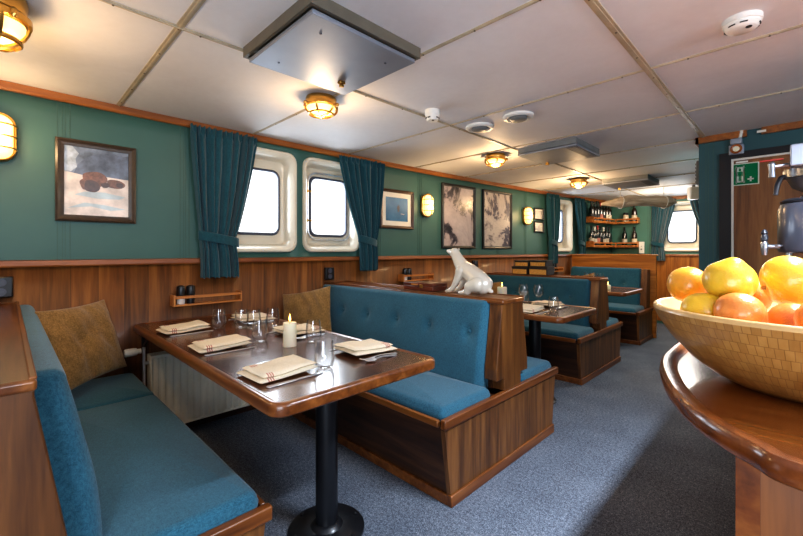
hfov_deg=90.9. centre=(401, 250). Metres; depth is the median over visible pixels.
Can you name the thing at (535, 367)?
seat cushion
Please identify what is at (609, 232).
wine bottle
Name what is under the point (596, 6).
trim
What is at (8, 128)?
wall lamp
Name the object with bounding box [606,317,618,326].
seat cushion
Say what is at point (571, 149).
ceiling vent
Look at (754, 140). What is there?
wall
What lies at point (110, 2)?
trim
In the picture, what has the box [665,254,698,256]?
trim
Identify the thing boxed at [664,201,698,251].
window
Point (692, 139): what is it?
trim
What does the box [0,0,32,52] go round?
ceiling lamp
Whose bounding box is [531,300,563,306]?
napkin
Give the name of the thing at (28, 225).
wall
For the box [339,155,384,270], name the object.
curtain
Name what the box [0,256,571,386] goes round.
wainscoting
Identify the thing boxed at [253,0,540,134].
trim
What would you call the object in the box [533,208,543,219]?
framed picture
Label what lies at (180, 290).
pepper mill
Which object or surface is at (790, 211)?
urn
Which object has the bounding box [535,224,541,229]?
print
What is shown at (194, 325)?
napkin
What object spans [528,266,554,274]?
storage box
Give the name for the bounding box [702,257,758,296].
citrus
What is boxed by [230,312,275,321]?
napkin
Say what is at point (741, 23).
smoke detector
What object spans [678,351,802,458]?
countertop
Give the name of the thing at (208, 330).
table knife
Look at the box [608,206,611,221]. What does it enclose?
wine bottle
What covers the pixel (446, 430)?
bench
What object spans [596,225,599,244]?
wine bottle
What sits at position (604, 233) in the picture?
wine bottle
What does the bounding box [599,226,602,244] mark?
wine bottle
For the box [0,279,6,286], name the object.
outlet
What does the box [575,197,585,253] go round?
curtain
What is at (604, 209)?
wine bottle
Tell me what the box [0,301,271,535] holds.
bench
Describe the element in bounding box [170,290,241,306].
rack
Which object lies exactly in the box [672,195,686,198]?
trim
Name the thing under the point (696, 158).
trim
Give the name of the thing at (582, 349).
bench
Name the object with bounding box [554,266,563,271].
rack
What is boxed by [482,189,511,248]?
framed picture
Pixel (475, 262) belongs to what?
wall socket
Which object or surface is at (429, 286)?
game box
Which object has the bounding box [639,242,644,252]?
box
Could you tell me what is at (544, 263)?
storage box
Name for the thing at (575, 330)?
seat cushion
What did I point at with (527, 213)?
wall lamp
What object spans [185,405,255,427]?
baseboard
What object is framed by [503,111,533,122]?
ceiling vent
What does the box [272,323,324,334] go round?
napkin
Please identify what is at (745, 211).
door
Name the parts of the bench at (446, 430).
seat rail, backrest, panel, rail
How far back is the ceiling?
2.02 m
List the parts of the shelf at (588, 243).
rail, rail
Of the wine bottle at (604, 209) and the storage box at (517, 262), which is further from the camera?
the wine bottle at (604, 209)
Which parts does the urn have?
lid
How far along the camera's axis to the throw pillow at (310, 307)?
3.07 m
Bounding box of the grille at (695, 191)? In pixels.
[692,188,698,197]
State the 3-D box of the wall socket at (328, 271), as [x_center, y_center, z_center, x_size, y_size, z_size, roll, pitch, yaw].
[-0.642,0.200,3.512,0.090,0.110,0.034,0,0,-43]
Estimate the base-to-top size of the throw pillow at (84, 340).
0.396 m
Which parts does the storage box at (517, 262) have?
lid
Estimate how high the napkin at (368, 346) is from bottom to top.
0.044 m
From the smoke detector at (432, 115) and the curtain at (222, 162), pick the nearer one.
the smoke detector at (432, 115)
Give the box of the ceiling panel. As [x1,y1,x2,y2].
[243,0,420,94]
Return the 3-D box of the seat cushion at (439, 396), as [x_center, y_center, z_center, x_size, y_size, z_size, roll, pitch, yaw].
[-0.077,0.771,2.438,1.202,0.098,0.429,0,0,45]
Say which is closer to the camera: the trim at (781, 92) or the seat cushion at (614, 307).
the trim at (781, 92)
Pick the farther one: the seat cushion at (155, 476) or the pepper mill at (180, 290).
the pepper mill at (180, 290)
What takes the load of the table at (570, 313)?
on the floor
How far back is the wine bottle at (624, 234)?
6.96 m
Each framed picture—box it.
[55,136,135,223]
[379,188,413,229]
[441,182,475,248]
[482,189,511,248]
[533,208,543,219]
[533,221,543,232]
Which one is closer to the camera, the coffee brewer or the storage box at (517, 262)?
the coffee brewer
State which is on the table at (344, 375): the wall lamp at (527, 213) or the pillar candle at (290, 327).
the pillar candle at (290, 327)
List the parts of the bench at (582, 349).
backrest, seat rail, panel, rail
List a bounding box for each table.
[134,312,434,535]
[523,301,596,403]
[608,287,642,296]
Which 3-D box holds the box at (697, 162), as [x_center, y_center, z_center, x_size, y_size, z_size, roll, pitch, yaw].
[2.562,-0.660,3.378,0.055,0.200,0.180,0,0,45]
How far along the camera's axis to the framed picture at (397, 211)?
4.09 m
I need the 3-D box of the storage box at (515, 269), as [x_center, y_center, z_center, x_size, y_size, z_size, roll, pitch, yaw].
[1.428,0.224,4.624,0.201,0.090,0.197,0,0,45]
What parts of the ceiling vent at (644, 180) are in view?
casing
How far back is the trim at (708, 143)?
3.10 m
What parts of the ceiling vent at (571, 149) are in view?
casing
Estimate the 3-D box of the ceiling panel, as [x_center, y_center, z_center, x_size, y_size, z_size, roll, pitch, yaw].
[-0.308,-0.853,1.750,0.550,0.095,0.560,0,0,45]
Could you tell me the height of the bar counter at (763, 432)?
0.951 m
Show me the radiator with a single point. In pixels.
(190, 395)
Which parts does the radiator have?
thermostat knob, panel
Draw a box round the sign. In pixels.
[734,161,758,185]
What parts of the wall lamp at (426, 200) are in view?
plate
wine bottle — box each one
[589,201,593,215]
[589,226,593,240]
[593,202,596,219]
[593,227,596,244]
[596,201,599,220]
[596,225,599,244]
[599,202,602,220]
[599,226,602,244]
[602,206,605,220]
[602,227,605,244]
[605,206,608,220]
[605,226,608,244]
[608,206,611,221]
[608,227,611,244]
[622,227,626,244]
[632,206,636,220]
[632,227,636,244]
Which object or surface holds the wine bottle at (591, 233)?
on the shelf at (588, 243)
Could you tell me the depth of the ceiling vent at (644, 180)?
4.88 m
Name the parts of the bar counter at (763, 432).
corner trim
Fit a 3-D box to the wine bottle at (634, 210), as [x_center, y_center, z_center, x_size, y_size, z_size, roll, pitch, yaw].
[4.055,-0.661,6.877,0.084,0.329,0.084,0,0,45]
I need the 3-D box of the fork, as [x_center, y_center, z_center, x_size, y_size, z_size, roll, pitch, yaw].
[-0.097,0.455,1.715,0.200,0.011,0.026,0,0,-44]
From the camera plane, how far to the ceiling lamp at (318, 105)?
2.27 m
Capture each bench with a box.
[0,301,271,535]
[292,280,557,507]
[486,272,622,384]
[571,254,658,344]
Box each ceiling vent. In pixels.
[466,122,493,132]
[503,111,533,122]
[518,137,599,164]
[602,174,659,189]
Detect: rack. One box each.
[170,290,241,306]
[398,273,433,281]
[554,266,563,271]
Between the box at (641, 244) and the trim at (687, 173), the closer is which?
the trim at (687, 173)
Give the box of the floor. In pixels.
[190,323,734,535]
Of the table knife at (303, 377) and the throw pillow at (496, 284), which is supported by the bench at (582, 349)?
the throw pillow at (496, 284)
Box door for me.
[719,144,802,278]
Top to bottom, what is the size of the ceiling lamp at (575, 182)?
0.118 m
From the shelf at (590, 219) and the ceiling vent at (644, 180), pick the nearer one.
the ceiling vent at (644, 180)
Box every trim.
[0,80,605,201]
[0,254,571,267]
[57,101,526,259]
[99,0,644,195]
[116,0,205,105]
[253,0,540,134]
[348,24,802,154]
[414,87,802,167]
[464,139,694,176]
[505,158,698,184]
[540,173,693,190]
[571,183,695,195]
[584,0,705,137]
[651,206,651,246]
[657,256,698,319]
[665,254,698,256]
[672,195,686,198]
[695,120,802,147]
[708,143,708,265]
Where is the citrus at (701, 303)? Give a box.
[680,293,718,315]
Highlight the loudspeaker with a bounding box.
[687,185,698,199]
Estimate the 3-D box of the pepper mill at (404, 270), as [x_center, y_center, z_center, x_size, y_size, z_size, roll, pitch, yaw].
[0.035,0.240,4.109,0.054,0.125,0.054,0,0,-42]
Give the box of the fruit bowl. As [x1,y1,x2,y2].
[653,297,802,402]
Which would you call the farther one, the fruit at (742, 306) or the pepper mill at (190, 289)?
the pepper mill at (190, 289)
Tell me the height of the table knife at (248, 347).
0.004 m
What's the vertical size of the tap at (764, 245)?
0.119 m
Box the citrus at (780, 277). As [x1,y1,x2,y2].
[759,256,802,303]
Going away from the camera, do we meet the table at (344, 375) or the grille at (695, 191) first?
the table at (344, 375)
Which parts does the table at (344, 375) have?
plate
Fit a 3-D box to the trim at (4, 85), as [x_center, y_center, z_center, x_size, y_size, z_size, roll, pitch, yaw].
[0.217,-0.877,4.164,9.400,0.044,0.267,0,0,-41]
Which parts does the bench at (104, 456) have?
backrest, rail, panel, seat rail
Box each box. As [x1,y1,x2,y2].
[404,281,446,291]
[512,266,528,274]
[514,260,529,266]
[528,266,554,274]
[529,260,552,266]
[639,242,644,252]
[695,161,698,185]
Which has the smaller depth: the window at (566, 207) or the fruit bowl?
the fruit bowl
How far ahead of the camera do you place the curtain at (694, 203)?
6.26 m
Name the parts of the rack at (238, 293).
rail, board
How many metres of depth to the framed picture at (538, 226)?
5.84 m
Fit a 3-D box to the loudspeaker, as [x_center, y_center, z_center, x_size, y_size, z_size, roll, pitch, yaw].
[3.981,-0.800,5.380,0.120,0.200,0.123,0,0,16]
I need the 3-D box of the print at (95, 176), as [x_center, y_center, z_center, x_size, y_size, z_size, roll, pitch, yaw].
[-1.825,-0.410,2.373,0.003,0.401,0.311,0,0,45]
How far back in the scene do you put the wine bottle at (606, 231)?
6.92 m
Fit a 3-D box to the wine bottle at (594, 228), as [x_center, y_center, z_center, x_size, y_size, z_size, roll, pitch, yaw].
[3.286,-0.248,6.725,0.084,0.332,0.084,0,0,45]
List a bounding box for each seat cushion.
[71,373,153,410]
[77,395,258,535]
[367,371,489,421]
[521,356,550,381]
[524,319,593,340]
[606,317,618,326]
[608,302,643,312]
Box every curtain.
[190,123,257,278]
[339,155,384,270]
[546,193,559,263]
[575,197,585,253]
[651,199,675,260]
[689,199,698,225]
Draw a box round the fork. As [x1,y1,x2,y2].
[359,352,396,359]
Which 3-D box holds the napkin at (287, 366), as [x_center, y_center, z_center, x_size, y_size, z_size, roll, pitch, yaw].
[-0.465,0.439,1.486,0.185,0.041,0.235,0,0,43]
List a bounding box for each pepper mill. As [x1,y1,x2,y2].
[176,285,185,303]
[186,285,194,302]
[402,268,406,279]
[407,268,411,279]
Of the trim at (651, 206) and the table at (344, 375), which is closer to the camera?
the table at (344, 375)
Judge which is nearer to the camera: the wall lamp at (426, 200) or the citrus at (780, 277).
the citrus at (780, 277)
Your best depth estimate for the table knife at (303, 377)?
1.39 m
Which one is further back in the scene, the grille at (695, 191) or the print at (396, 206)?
the grille at (695, 191)
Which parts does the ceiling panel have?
casing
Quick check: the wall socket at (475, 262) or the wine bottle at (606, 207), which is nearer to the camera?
the wall socket at (475, 262)
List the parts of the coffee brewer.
tap lever, handle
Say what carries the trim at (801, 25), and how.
attached to the ceiling
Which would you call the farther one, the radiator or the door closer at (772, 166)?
the radiator
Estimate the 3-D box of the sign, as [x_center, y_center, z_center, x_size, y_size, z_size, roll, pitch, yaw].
[2.563,-0.575,2.952,0.164,0.164,0.008,0,0,45]
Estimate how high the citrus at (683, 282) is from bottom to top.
0.082 m
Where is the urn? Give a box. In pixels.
[760,196,802,255]
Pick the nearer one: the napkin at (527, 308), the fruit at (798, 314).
the fruit at (798, 314)
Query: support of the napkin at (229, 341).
on the table at (344, 375)
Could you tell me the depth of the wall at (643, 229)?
6.93 m
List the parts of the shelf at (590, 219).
rail, rail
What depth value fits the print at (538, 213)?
5.84 m
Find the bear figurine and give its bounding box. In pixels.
[445,248,492,294]
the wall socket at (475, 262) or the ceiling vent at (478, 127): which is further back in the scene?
the wall socket at (475, 262)
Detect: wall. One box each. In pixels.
[0,90,611,259]
[612,199,698,323]
[699,128,802,271]
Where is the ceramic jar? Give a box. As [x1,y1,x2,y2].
[623,213,628,221]
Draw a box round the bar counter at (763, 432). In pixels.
[659,343,802,535]
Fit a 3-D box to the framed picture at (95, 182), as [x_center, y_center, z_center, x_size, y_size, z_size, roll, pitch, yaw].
[-1.823,-0.410,2.370,0.029,0.475,0.385,0,0,45]
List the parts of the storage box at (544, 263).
lid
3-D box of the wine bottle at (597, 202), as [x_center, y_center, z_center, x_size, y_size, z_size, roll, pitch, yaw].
[3.366,-0.675,6.783,0.084,0.356,0.084,0,0,45]
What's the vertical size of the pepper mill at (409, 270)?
0.125 m
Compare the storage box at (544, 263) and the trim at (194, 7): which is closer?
the trim at (194, 7)
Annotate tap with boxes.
[760,229,781,254]
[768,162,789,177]
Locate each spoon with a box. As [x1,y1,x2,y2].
[297,334,323,339]
[365,354,396,361]
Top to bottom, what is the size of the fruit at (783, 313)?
0.074 m
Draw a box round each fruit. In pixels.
[713,293,767,322]
[753,282,772,309]
[767,303,800,325]
[793,304,802,326]
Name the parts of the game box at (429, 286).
lid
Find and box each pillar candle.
[283,315,296,347]
[497,284,506,293]
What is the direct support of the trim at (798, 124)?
attached to the wall
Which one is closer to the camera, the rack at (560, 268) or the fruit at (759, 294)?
the fruit at (759, 294)
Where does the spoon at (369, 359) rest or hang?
on the table at (344, 375)
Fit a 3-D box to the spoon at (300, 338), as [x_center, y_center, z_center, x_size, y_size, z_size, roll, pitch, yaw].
[-0.486,0.455,2.106,0.036,0.012,0.172,0,0,40]
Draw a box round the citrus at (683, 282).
[666,267,706,300]
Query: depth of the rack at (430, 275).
4.17 m
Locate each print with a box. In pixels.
[64,145,127,216]
[386,196,407,221]
[535,210,541,217]
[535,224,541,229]
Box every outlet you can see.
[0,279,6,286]
[0,288,6,295]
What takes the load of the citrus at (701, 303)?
in the fruit bowl
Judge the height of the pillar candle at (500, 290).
0.192 m
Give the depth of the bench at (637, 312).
5.56 m
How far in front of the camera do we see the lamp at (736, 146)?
2.95 m
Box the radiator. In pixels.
[123,347,249,422]
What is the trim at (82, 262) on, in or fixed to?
attached to the wall at (28, 225)
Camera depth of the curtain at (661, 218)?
6.60 m
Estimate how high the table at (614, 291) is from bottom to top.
0.762 m
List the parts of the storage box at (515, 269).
lid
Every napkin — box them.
[156,320,209,334]
[188,334,251,353]
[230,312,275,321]
[236,354,317,383]
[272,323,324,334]
[333,338,397,355]
[523,304,543,312]
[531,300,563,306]
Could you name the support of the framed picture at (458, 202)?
attached to the wall at (28, 225)
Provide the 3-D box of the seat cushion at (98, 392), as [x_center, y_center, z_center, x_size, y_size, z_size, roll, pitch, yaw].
[-1.638,0.774,2.134,0.534,0.092,0.429,0,0,45]
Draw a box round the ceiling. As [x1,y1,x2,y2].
[0,0,802,200]
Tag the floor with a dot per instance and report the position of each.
(619, 458)
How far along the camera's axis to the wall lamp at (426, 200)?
4.29 m
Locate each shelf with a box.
[586,216,639,224]
[586,241,639,246]
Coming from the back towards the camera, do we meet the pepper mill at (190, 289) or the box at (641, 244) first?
the box at (641, 244)
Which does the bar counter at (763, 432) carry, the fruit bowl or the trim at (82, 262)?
the fruit bowl
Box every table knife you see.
[170,330,212,336]
[204,347,253,355]
[266,372,322,387]
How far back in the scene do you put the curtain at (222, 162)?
2.82 m
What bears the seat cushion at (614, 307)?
on the bench at (637, 312)
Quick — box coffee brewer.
[759,143,802,195]
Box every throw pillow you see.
[35,300,126,389]
[283,286,331,331]
[492,282,500,292]
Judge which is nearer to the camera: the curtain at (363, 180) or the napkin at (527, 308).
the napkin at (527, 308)
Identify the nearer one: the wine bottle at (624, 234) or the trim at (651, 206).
the trim at (651, 206)
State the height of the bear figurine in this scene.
0.293 m
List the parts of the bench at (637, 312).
backrest, seat rail, panel, rail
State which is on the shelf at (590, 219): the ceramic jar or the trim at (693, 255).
the ceramic jar
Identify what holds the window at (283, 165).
in the wall at (28, 225)
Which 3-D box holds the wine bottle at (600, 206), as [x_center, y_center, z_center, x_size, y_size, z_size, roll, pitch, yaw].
[3.445,-0.669,6.840,0.084,0.346,0.084,0,0,45]
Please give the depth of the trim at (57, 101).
2.72 m
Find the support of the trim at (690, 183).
attached to the ceiling
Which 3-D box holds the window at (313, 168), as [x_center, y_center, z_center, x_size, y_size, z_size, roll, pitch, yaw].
[-0.653,-0.400,3.597,0.600,0.820,0.139,0,0,-43]
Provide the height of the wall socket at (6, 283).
0.110 m
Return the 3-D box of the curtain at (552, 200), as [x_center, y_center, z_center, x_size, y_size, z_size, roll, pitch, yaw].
[2.299,-0.335,5.992,0.319,1.062,0.081,0,0,-40]
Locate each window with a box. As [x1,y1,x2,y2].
[236,147,296,251]
[302,157,358,251]
[558,199,572,251]
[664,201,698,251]
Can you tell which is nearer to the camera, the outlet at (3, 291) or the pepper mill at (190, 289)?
the outlet at (3, 291)
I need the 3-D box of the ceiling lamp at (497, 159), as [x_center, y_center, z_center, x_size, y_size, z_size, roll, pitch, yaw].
[0.872,-0.841,3.685,0.204,0.118,0.215,0,0,45]
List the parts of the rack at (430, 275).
rail, board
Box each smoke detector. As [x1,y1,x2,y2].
[425,108,439,122]
[721,10,763,35]
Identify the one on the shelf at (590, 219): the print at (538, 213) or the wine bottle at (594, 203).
the wine bottle at (594, 203)
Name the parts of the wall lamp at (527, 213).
plate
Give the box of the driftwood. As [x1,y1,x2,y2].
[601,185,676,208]
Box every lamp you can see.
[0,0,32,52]
[0,112,16,161]
[303,92,338,118]
[420,193,433,217]
[484,152,507,166]
[522,207,532,224]
[570,178,588,187]
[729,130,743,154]
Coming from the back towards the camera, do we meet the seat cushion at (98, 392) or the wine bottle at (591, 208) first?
the wine bottle at (591, 208)
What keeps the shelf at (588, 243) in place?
attached to the wall at (28, 225)
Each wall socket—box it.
[0,276,12,297]
[324,267,333,279]
[472,260,477,266]
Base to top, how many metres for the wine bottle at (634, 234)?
0.339 m
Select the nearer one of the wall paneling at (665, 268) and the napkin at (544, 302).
the napkin at (544, 302)
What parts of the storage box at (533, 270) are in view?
lid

